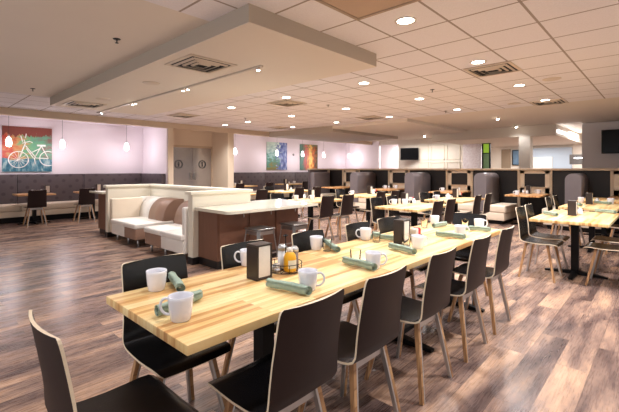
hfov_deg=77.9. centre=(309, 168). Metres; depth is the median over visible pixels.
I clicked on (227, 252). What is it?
dining chair
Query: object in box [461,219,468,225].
drinking glass
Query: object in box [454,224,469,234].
mug
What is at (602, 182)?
wall
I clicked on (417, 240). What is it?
mug
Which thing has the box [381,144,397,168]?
wall
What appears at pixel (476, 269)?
dining chair
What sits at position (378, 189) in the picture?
table
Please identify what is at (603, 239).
dining chair
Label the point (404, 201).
mug
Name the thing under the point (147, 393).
dining chair
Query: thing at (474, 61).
recessed light
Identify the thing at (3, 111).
trim
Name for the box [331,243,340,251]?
rolled napkin
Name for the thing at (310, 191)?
napkin dispenser
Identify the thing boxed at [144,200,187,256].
booth
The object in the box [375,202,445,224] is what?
dining table
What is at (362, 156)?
wall
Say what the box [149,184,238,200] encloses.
wall
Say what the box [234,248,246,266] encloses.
mug
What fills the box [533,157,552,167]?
window
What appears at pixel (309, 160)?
painting
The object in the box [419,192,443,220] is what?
dining chair
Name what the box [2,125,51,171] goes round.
painting
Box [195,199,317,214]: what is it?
countertop
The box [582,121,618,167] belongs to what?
wall
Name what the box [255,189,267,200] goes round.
dining chair
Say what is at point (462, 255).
dining chair
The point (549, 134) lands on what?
ceiling soffit
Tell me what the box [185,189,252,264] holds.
wall
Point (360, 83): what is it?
recessed light
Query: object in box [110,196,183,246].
booth
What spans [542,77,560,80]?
ceiling speaker
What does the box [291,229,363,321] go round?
dining chair
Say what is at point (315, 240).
mug
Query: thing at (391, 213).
dining chair
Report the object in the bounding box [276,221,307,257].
metal stool
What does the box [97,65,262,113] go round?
track light
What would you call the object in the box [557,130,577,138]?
lamp
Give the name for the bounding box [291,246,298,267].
pepper shaker
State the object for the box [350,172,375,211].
bench
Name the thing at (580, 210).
spice jar
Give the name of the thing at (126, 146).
pendant lamp
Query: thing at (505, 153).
door
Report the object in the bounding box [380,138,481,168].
wall
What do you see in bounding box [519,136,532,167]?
wall column
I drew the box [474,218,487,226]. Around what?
mug
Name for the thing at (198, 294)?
rolled napkin
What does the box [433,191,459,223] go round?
dining chair
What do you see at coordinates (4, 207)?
seat cushion
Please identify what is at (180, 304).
mug
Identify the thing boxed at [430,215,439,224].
mug
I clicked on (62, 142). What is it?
pendant lamp
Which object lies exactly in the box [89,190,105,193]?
countertop
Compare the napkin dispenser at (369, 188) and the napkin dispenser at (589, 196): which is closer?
the napkin dispenser at (589, 196)
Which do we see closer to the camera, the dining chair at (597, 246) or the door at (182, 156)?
the dining chair at (597, 246)
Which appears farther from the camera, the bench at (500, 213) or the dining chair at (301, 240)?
the bench at (500, 213)
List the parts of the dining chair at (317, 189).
backrest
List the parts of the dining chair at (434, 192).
backrest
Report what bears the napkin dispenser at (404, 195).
on the dining table at (417, 207)
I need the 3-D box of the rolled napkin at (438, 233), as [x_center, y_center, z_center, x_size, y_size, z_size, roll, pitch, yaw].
[1.264,0.591,3.437,0.263,0.052,0.050,0,0,41]
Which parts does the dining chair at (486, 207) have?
backrest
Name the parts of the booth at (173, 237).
seat, seat, arm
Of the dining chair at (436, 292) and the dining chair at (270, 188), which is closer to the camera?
the dining chair at (436, 292)
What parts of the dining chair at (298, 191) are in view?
backrest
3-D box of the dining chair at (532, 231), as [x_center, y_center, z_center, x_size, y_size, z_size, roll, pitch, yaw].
[3.250,0.937,5.256,0.497,0.873,0.432,0,0,43]
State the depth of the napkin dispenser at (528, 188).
9.63 m
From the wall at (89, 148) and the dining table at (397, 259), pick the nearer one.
the dining table at (397, 259)
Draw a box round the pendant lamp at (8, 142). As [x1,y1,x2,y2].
[5,135,11,146]
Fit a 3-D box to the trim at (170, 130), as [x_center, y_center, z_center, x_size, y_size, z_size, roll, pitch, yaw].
[-4.179,0.070,11.527,0.035,2.600,0.160,0,0,43]
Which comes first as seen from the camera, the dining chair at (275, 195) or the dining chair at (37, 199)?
the dining chair at (275, 195)
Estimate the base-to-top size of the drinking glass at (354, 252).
0.094 m
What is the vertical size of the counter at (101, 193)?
0.900 m
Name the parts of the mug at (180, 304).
handle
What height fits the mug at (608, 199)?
0.102 m
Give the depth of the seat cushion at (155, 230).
6.28 m
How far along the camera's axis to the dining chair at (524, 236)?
4.90 m
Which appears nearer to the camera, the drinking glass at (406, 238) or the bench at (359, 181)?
the drinking glass at (406, 238)
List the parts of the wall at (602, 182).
post, opening frame, post, opening frame, post, opening frame, post, post, opening frame, post, post, opening frame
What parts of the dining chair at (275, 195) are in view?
backrest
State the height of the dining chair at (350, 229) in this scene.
0.873 m
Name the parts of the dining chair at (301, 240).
backrest, seat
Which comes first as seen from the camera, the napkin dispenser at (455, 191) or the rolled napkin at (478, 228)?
the rolled napkin at (478, 228)
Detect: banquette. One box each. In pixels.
[0,173,164,223]
[234,172,307,200]
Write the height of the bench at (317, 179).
1.250 m
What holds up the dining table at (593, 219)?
on the floor
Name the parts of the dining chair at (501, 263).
leg, seat, leg, backrest, leg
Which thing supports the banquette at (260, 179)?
on the floor
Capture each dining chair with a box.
[22,190,47,226]
[28,310,198,411]
[73,188,95,222]
[121,253,230,411]
[207,289,343,411]
[220,239,277,375]
[235,183,244,188]
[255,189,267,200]
[264,186,273,199]
[270,193,298,232]
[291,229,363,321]
[293,187,303,218]
[297,265,406,411]
[301,187,320,216]
[302,181,307,197]
[304,195,334,239]
[325,194,353,239]
[335,189,358,224]
[345,221,411,322]
[360,191,385,229]
[364,247,456,405]
[370,197,384,229]
[375,190,399,225]
[377,216,428,299]
[386,195,418,222]
[410,200,443,226]
[413,234,490,362]
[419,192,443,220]
[428,198,455,223]
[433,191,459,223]
[447,225,514,334]
[453,212,488,304]
[466,193,491,226]
[472,195,481,213]
[515,206,563,282]
[525,204,569,274]
[545,197,579,247]
[552,195,584,244]
[583,242,618,285]
[590,236,618,273]
[605,224,618,254]
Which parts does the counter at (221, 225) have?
door, door, door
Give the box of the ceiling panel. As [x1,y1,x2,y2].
[315,0,420,20]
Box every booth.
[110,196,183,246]
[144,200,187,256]
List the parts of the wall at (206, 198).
baseboard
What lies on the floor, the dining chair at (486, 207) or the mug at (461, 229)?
the dining chair at (486, 207)
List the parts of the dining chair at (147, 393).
backrest, seat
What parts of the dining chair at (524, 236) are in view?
backrest, leg, seat, leg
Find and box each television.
[400,148,418,159]
[601,129,618,153]
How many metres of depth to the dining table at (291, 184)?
16.14 m
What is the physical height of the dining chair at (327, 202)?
0.873 m
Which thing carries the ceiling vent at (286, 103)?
in the ceiling
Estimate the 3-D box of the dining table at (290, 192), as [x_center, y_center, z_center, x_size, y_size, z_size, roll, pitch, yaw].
[-0.526,0.993,11.019,0.760,0.746,1.250,0,0,43]
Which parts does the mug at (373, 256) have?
handle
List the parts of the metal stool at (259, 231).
seat, leg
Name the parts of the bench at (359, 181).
seat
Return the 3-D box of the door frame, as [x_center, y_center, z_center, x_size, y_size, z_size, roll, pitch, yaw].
[-4.057,0.285,13.149,0.070,2.170,1.620,0,0,43]
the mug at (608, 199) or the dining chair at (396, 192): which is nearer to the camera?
the mug at (608, 199)
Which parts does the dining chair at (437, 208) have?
backrest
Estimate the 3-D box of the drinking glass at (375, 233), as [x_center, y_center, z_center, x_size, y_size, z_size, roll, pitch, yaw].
[0.566,0.572,3.246,0.074,0.094,0.074,0,0,43]
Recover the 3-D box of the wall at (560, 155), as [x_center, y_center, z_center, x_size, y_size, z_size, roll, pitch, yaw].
[10.517,0.220,16.924,1.800,2.300,0.100,0,0,43]
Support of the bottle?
in the condiment caddy at (285, 235)
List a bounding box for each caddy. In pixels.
[272,234,301,274]
[410,227,421,234]
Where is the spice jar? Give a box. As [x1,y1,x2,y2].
[578,208,582,214]
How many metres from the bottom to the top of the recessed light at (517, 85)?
0.006 m
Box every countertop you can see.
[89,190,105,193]
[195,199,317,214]
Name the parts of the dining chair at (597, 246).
leg, seat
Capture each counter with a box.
[89,190,105,233]
[195,199,317,269]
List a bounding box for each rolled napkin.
[154,289,202,315]
[168,271,185,291]
[265,278,311,294]
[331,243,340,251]
[342,256,377,270]
[370,234,392,240]
[388,242,416,254]
[432,221,446,227]
[435,231,465,238]
[466,226,490,231]
[543,211,558,215]
[594,201,611,203]
[595,208,616,213]
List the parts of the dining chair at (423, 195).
backrest, seat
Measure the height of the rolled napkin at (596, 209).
0.052 m
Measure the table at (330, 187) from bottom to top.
0.746 m
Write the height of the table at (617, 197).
0.746 m
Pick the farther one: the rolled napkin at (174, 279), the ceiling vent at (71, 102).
the ceiling vent at (71, 102)
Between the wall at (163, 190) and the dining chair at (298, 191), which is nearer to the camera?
the wall at (163, 190)
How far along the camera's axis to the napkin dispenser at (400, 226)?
3.17 m
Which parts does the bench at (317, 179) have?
backrest, seat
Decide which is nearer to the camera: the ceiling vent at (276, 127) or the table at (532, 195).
the table at (532, 195)
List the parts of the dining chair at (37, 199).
backrest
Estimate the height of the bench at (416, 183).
1.270 m
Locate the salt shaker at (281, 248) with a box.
[278,244,286,267]
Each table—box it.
[12,193,55,224]
[73,191,97,218]
[106,252,389,361]
[268,189,307,217]
[275,183,301,188]
[289,197,341,230]
[301,231,471,352]
[321,186,349,208]
[340,193,390,225]
[374,188,404,212]
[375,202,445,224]
[410,223,501,312]
[424,196,484,223]
[429,190,470,194]
[505,193,550,226]
[529,209,618,279]
[558,202,618,252]
[577,197,618,237]
[608,196,618,232]
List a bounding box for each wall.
[0,117,344,203]
[103,184,149,236]
[143,127,167,183]
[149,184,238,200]
[173,129,211,146]
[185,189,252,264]
[212,132,233,187]
[307,169,327,188]
[327,168,618,228]
[345,141,380,168]
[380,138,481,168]
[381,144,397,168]
[491,144,581,167]
[533,147,571,167]
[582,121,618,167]
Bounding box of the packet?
[272,263,279,270]
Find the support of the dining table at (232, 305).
on the floor
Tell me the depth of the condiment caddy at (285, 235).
2.25 m
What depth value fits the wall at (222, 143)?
13.25 m
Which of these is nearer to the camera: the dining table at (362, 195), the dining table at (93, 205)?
the dining table at (362, 195)
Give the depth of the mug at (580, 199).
7.00 m
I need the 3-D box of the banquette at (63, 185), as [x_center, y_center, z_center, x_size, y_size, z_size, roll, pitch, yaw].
[-6.992,0.755,9.863,1.580,1.230,6.090,0,0,43]
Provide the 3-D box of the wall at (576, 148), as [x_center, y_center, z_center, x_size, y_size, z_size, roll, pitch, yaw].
[11.297,-0.010,16.367,11.800,2.760,0.150,0,0,43]
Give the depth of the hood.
14.69 m
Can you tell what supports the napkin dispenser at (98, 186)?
on the dining table at (93, 205)
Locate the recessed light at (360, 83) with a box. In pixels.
[358,82,369,84]
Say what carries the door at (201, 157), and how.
in the wall at (222, 143)
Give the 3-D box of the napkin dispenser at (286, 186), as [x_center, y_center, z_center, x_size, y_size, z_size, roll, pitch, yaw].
[-0.668,0.520,11.014,0.094,0.197,0.114,0,0,43]
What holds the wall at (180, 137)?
in the wall at (222, 143)
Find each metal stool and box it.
[244,225,277,256]
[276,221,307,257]
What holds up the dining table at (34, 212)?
on the floor
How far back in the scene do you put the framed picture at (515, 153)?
17.78 m
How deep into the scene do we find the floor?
3.17 m
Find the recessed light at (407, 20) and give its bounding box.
[394,16,416,24]
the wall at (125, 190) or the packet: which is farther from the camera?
the wall at (125, 190)
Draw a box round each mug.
[146,268,166,291]
[159,291,193,322]
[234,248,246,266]
[298,267,324,290]
[310,235,322,249]
[355,227,370,239]
[365,250,387,268]
[389,199,396,204]
[402,199,409,204]
[411,234,428,248]
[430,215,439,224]
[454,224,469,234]
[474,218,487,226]
[578,197,583,202]
[607,198,613,203]
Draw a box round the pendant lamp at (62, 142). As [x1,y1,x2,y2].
[60,120,64,147]
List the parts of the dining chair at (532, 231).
backrest, leg, seat, leg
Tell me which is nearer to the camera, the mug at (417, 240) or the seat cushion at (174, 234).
the mug at (417, 240)
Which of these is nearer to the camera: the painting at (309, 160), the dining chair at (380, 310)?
the dining chair at (380, 310)
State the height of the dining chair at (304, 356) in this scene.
0.873 m
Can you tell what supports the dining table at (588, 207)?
on the floor
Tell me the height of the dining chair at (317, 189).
0.873 m
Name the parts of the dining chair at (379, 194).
backrest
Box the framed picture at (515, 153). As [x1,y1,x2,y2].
[512,150,518,164]
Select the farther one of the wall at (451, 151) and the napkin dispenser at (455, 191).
the wall at (451, 151)
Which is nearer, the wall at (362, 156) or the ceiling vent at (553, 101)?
the ceiling vent at (553, 101)
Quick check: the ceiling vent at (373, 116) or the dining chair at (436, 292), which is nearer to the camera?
the dining chair at (436, 292)
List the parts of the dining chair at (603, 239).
leg, seat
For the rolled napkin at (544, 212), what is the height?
0.052 m
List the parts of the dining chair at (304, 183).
backrest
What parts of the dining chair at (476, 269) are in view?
seat, leg, seat frame, backrest, leg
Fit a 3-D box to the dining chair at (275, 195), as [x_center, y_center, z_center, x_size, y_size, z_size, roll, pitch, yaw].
[-0.508,0.937,7.721,0.497,0.873,0.432,0,0,43]
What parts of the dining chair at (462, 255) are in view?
seat, backrest, leg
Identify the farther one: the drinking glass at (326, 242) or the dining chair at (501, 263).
the dining chair at (501, 263)
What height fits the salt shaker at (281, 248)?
0.140 m
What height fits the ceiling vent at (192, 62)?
0.027 m
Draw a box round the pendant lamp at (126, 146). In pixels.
[124,125,128,150]
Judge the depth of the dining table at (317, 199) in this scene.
7.67 m
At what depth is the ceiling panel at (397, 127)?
12.29 m
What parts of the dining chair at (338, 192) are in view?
backrest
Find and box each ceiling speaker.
[142,81,159,84]
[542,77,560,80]
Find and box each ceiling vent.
[62,100,106,107]
[164,54,236,73]
[167,113,199,117]
[267,99,306,106]
[267,126,291,128]
[355,115,385,119]
[463,61,522,76]
[529,98,568,105]
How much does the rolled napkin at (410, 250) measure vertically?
0.052 m
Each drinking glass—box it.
[322,238,331,251]
[350,248,360,258]
[372,230,380,242]
[402,233,410,245]
[421,218,427,227]
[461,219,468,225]
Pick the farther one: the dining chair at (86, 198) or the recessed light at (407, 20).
the dining chair at (86, 198)
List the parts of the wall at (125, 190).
baseboard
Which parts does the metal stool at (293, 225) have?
seat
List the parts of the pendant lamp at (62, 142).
lamp shade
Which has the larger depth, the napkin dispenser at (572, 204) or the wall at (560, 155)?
the wall at (560, 155)
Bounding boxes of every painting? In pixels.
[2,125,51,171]
[266,142,286,169]
[300,144,317,169]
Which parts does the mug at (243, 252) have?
handle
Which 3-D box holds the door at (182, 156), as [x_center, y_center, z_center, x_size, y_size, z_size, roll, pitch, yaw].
[-4.299,0.315,12.896,0.082,2.090,0.760,0,0,43]
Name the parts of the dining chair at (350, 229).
leg, backrest, seat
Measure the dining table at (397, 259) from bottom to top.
0.746 m
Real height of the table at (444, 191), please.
0.746 m
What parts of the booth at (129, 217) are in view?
seat, panel, seat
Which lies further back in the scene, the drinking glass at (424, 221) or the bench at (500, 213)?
the bench at (500, 213)
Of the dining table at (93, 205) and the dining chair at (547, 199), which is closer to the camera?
the dining chair at (547, 199)
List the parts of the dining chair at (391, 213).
backrest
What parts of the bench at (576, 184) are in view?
seat, backrest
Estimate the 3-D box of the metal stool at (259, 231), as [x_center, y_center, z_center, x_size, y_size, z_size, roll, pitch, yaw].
[-0.688,1.091,5.318,0.410,0.561,0.410,0,0,43]
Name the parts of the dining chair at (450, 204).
backrest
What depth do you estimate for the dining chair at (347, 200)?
7.54 m
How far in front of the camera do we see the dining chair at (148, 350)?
2.00 m
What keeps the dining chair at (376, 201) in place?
on the floor
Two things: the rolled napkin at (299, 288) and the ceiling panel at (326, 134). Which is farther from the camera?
the ceiling panel at (326, 134)
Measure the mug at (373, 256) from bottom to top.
0.102 m
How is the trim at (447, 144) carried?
attached to the wall at (451, 151)
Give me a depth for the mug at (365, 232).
3.32 m
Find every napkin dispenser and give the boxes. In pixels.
[44,185,49,192]
[96,184,100,190]
[247,241,271,280]
[284,184,288,190]
[308,189,314,198]
[367,186,372,193]
[393,218,409,243]
[401,192,408,203]
[452,188,458,197]
[526,186,530,193]
[568,200,576,215]
[586,193,592,203]
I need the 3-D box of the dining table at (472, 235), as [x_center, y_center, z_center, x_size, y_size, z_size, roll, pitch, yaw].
[1.417,0.993,3.888,0.770,0.746,0.830,0,0,43]
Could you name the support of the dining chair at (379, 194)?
on the floor
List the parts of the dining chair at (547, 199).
backrest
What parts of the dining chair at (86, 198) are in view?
backrest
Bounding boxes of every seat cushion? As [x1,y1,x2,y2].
[0,203,20,212]
[19,200,87,210]
[111,216,148,225]
[123,219,172,228]
[144,223,181,235]
[160,228,184,240]
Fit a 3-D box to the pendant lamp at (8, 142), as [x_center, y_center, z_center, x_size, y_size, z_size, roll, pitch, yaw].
[-7.501,-0.960,9.552,0.130,0.800,0.132,0,0,43]
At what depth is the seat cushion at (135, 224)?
6.90 m
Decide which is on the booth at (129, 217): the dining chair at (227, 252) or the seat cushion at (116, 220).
the seat cushion at (116, 220)
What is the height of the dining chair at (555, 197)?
0.873 m
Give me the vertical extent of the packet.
0.035 m
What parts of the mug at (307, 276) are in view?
handle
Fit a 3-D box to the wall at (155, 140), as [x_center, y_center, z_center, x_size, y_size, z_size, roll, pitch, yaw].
[-4.856,-0.010,12.131,1.650,2.760,0.120,0,0,43]
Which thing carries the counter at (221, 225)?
on the floor
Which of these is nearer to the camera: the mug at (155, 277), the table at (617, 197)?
the mug at (155, 277)
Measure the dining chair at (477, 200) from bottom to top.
0.873 m
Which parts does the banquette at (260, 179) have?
panel, panel, panel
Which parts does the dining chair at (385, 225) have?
backrest, leg, seat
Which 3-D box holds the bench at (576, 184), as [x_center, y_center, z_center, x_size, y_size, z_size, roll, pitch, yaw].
[6.122,0.735,8.764,1.200,1.270,1.050,0,0,43]
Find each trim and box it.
[0,107,371,144]
[168,128,172,184]
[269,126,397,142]
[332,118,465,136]
[419,144,459,168]
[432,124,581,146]
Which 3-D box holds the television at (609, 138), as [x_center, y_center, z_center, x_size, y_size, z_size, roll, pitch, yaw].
[8.920,-0.780,10.665,1.250,0.680,0.194,0,0,43]
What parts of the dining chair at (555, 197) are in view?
backrest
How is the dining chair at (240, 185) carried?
on the floor
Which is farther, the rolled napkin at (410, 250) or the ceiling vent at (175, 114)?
the ceiling vent at (175, 114)
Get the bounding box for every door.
[173,147,191,185]
[192,148,210,186]
[501,149,510,167]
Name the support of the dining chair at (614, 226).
on the floor
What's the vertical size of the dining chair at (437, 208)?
0.873 m
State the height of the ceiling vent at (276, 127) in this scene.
0.027 m
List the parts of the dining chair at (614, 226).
leg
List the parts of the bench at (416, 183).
backrest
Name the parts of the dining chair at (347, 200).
leg, backrest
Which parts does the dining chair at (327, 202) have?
seat, backrest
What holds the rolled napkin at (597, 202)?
on the dining table at (588, 207)
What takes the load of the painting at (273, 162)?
attached to the wall at (89, 148)
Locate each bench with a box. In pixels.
[310,172,335,207]
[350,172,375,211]
[398,172,432,217]
[458,173,516,224]
[542,173,600,232]
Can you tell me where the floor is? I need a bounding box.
[0,206,618,411]
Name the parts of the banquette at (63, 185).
panel, panel, panel, panel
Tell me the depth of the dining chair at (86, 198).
9.91 m
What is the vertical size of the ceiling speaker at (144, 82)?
0.008 m
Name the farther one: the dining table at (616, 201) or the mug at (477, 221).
the dining table at (616, 201)
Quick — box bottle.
[284,247,295,271]
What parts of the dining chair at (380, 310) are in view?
leg, leg, seat, leg, seat frame, backrest, leg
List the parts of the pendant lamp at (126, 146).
lamp shade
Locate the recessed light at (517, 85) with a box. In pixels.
[513,84,525,86]
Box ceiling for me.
[0,0,618,142]
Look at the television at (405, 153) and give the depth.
17.78 m
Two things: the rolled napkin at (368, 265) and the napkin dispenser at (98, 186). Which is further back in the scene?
the napkin dispenser at (98, 186)
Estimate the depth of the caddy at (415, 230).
3.31 m
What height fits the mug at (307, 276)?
0.102 m
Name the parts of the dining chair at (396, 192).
backrest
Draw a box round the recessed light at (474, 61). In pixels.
[470,60,486,63]
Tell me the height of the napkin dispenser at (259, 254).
0.197 m
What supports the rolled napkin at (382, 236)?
on the dining table at (397, 259)
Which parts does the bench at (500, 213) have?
seat, backrest, seat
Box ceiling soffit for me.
[50,3,375,115]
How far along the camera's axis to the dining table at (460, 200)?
7.79 m
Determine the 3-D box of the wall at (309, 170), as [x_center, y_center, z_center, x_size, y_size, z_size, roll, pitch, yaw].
[0.358,0.677,14.372,0.120,1.385,1.210,0,0,43]
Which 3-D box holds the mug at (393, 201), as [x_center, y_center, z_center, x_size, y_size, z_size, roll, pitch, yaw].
[1.443,0.568,6.569,0.127,0.102,0.101,0,0,-25]
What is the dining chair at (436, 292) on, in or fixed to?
on the floor
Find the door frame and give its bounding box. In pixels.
[173,145,211,186]
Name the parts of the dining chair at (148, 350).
leg, backrest, seat, leg, leg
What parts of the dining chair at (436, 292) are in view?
leg, leg, seat, leg, seat frame, backrest, leg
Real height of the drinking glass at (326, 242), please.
0.094 m
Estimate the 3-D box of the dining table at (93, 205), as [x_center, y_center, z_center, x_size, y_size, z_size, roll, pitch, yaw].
[-6.018,0.993,10.643,0.700,0.746,0.780,0,0,43]
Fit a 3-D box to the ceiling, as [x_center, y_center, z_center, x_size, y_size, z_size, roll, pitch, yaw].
[2.408,-1.400,10.060,16.200,0.080,23.000,0,0,43]
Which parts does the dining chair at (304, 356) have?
leg, seat, seat frame, backrest, leg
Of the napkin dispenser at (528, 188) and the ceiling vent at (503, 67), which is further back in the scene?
the napkin dispenser at (528, 188)
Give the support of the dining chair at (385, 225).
on the floor
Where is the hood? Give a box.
[569,154,581,163]
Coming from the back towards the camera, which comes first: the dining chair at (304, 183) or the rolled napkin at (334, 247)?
the dining chair at (304, 183)
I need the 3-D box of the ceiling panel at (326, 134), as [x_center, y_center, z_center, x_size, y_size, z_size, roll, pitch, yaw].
[1.010,-1.300,14.851,3.080,0.200,4.100,0,0,43]
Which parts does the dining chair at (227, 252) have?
leg, backrest, seat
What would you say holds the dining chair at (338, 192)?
on the floor
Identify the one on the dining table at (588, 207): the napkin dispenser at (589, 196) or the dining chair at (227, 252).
the napkin dispenser at (589, 196)
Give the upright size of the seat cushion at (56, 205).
0.180 m

